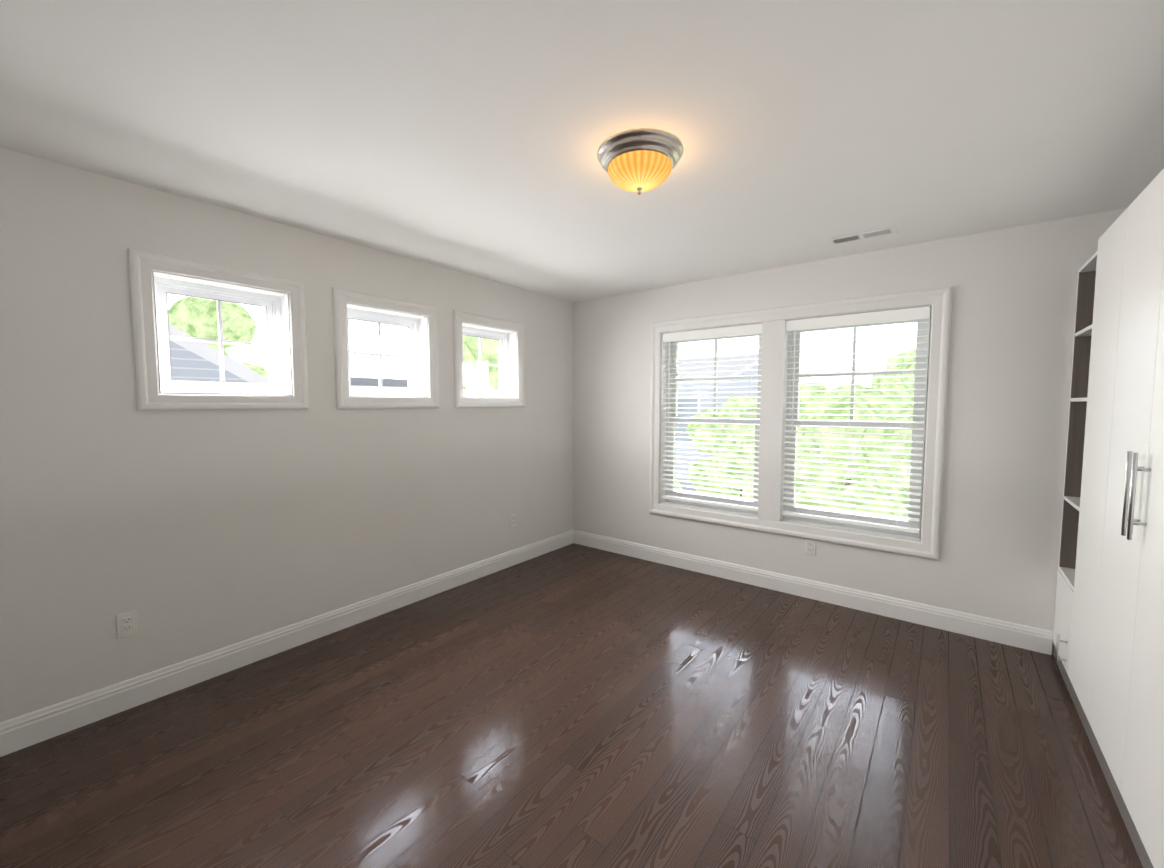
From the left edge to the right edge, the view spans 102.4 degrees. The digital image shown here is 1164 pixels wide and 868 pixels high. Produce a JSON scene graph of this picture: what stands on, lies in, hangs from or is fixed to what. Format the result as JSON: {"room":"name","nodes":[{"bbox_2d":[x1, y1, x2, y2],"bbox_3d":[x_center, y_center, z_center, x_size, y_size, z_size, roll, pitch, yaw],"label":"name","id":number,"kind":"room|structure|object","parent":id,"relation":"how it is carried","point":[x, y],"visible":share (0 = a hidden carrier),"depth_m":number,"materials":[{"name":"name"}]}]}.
{"room":"bedroom","nodes":[
{"label":"bedroom","id":0,"kind":"room"},
{"bbox_2d":[0,147,572,722],"bbox_3d":[-1.754,0.030,2.783,0.200,2.440,5.559,3,5,38],"label":"wall","id":1,"kind":"structure","parent":0,"point":[186,535],"depth_m":2.40,"materials":[{"name":"paint"}]},
{"bbox_2d":[116,610,137,638],"bbox_3d":[-2.127,0.891,2.188,0.010,0.114,0.070,3,5,38],"label":"electrical outlet","id":2,"kind":"object","parent":1,"relation":"attached to","point":[126,624],"visible":1,"depth_m":2.19,"materials":[{"name":"plastic"}]},
{"bbox_2d":[127,248,308,410],"bbox_3d":[-1.909,-0.500,2.502,0.188,0.741,0.742,3,5,38],"label":"window","id":3,"kind":"structure","parent":1,"relation":"in","point":[142,265],"depth_m":2.45,"materials":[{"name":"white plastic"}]},
{"bbox_2d":[0,530,573,756],"bbox_3d":[-1.669,1.185,2.792,0.015,0.135,5.159,3,5,38],"label":"baseboard","id":4,"kind":"structure","parent":1,"relation":"attached to","point":[33,728],"depth_m":2.50,"materials":[{"name":"white wood"}]},
{"bbox_2d":[332,287,438,408],"bbox_3d":[-1.353,-0.546,3.214,0.188,0.741,0.741,3,5,38],"label":"window","id":5,"kind":"structure","parent":1,"relation":"in","point":[414,392],"depth_m":3.23,"materials":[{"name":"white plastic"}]},
{"bbox_2d":[453,310,524,407],"bbox_3d":[-0.807,-0.592,3.915,0.188,0.741,0.744,3,5,38],"label":"window","id":6,"kind":"structure","parent":1,"relation":"in","point":[504,394],"depth_m":3.96,"materials":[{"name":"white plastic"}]},
{"bbox_2d":[510,513,515,527],"bbox_3d":[-0.609,0.765,4.135,0.010,0.114,0.070,3,5,38],"label":"electrical outlet","id":7,"kind":"object","parent":1,"relation":"attached to","point":[512,520],"visible":1,"depth_m":4.13,"materials":[{"name":"plastic"}]},
{"bbox_2d":[0,543,1142,867],"bbox_3d":[-0.045,1.409,1.540,4.530,0.150,5.559,3,5,38],"label":"floor","id":8,"kind":"structure","parent":0,"point":[572,705],"depth_m":1.93,"materials":[{"name":"brown wood"}]},
{"bbox_2d":[1053,169,1163,867],"bbox_3d":[1.514,0.289,0.648,0.640,2.200,4.522,3,5,38],"label":"wardrobe","id":9,"kind":"object","parent":8,"relation":"on","point":[1108,640],"visible":0.98,"depth_m":1.75,"materials":[{"name":"white wood"}]},
{"bbox_2d":[0,0,1163,301],"bbox_3d":[-0.045,-1.176,1.373,4.530,0.150,5.559,3,5,38],"label":"ceiling","id":10,"kind":"structure","parent":0,"point":[468,136],"depth_m":1.66,"materials":[{"name":"paint"}]},
{"bbox_2d":[597,128,682,194],"bbox_3d":[0.233,-1.050,1.889,0.344,0.166,0.344,3,5,38],"label":"ceiling light","id":11,"kind":"object","parent":10,"relation":"attached to","point":[638,160],"visible":1,"depth_m":1.79,"materials":[{"name":"yellow glass"}]},
{"bbox_2d":[829,227,895,244],"bbox_3d":[1.686,-1.190,2.822,0.335,0.008,0.125,3,5,38],"label":"ceiling vent","id":12,"kind":"object","parent":10,"relation":"in","point":[864,235],"visible":1,"depth_m":2.81,"materials":[{"name":"white metal"}]},
{"bbox_2d":[573,208,1126,654],"bbox_3d":[1.600,-0.020,3.567,4.130,2.440,0.200,3,5,38],"label":"wall","id":13,"kind":"structure","parent":0,"point":[1014,291],"depth_m":2.90,"materials":[{"name":"paint"}]},
{"bbox_2d":[649,286,952,559],"bbox_3d":[1.491,-0.097,3.621,2.090,1.705,0.211,3,5,38],"label":"window","id":14,"kind":"structure","parent":13,"relation":"in","point":[771,504],"depth_m":3.46,"materials":[{"name":"white plastic"}]},
{"bbox_2d":[805,539,815,555],"bbox_3d":[1.673,0.830,3.432,0.070,0.114,0.010,3,5,38],"label":"electrical outlet","id":15,"kind":"object","parent":13,"relation":"attached to","point":[810,545],"visible":1,"depth_m":3.43,"materials":[{"name":"plastic"}]},
{"bbox_2d":[573,530,1052,654],"bbox_3d":[1.298,1.123,3.740,3.501,0.135,0.015,3,5,38],"label":"baseboard","id":16,"kind":"structure","parent":13,"relation":"attached to","point":[1011,634],"depth_m":3.29,"materials":[{"name":"white wood"}]},
{"label":"outside","id":17,"kind":"structure","parent":0,"visible":0},
{"label":"ground","id":18,"kind":"structure","parent":17,"visible":0},
{"bbox_2d":[168,324,267,394],"bbox_3d":[-9.387,0.485,6.440,4.900,7.060,8.500,3,5,38],"label":"house","id":19,"kind":"structure","parent":18,"relation":"on","point":[191,369],"depth_m":7.24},
{"bbox_2d":[351,377,407,396],"bbox_3d":[-7.640,0.652,17.023,7.700,5.360,4.100,3,5,38],"label":"house","id":20,"kind":"structure","parent":18,"relation":"on","point":[371,381],"depth_m":16.53,"materials":[{"name":"grey"}]},
{"bbox_2d":[168,296,915,520],"bbox_3d":[0.249,-0.045,11.457,22.878,7.470,13.463,3,5,38],"label":"trees","id":21,"kind":"object","parent":18,"relation":"on","point":[200,322],"depth_m":9.39,"materials":[{"name":"green plant"}]},
{"bbox_2d":[674,354,757,496],"bbox_3d":[3.337,-0.122,21.239,9.800,6.360,8.700,3,5,38],"label":"house","id":22,"kind":"structure","parent":18,"relation":"on","point":[729,363],"depth_m":16.07,"materials":[{"name":"white"}]}
]}

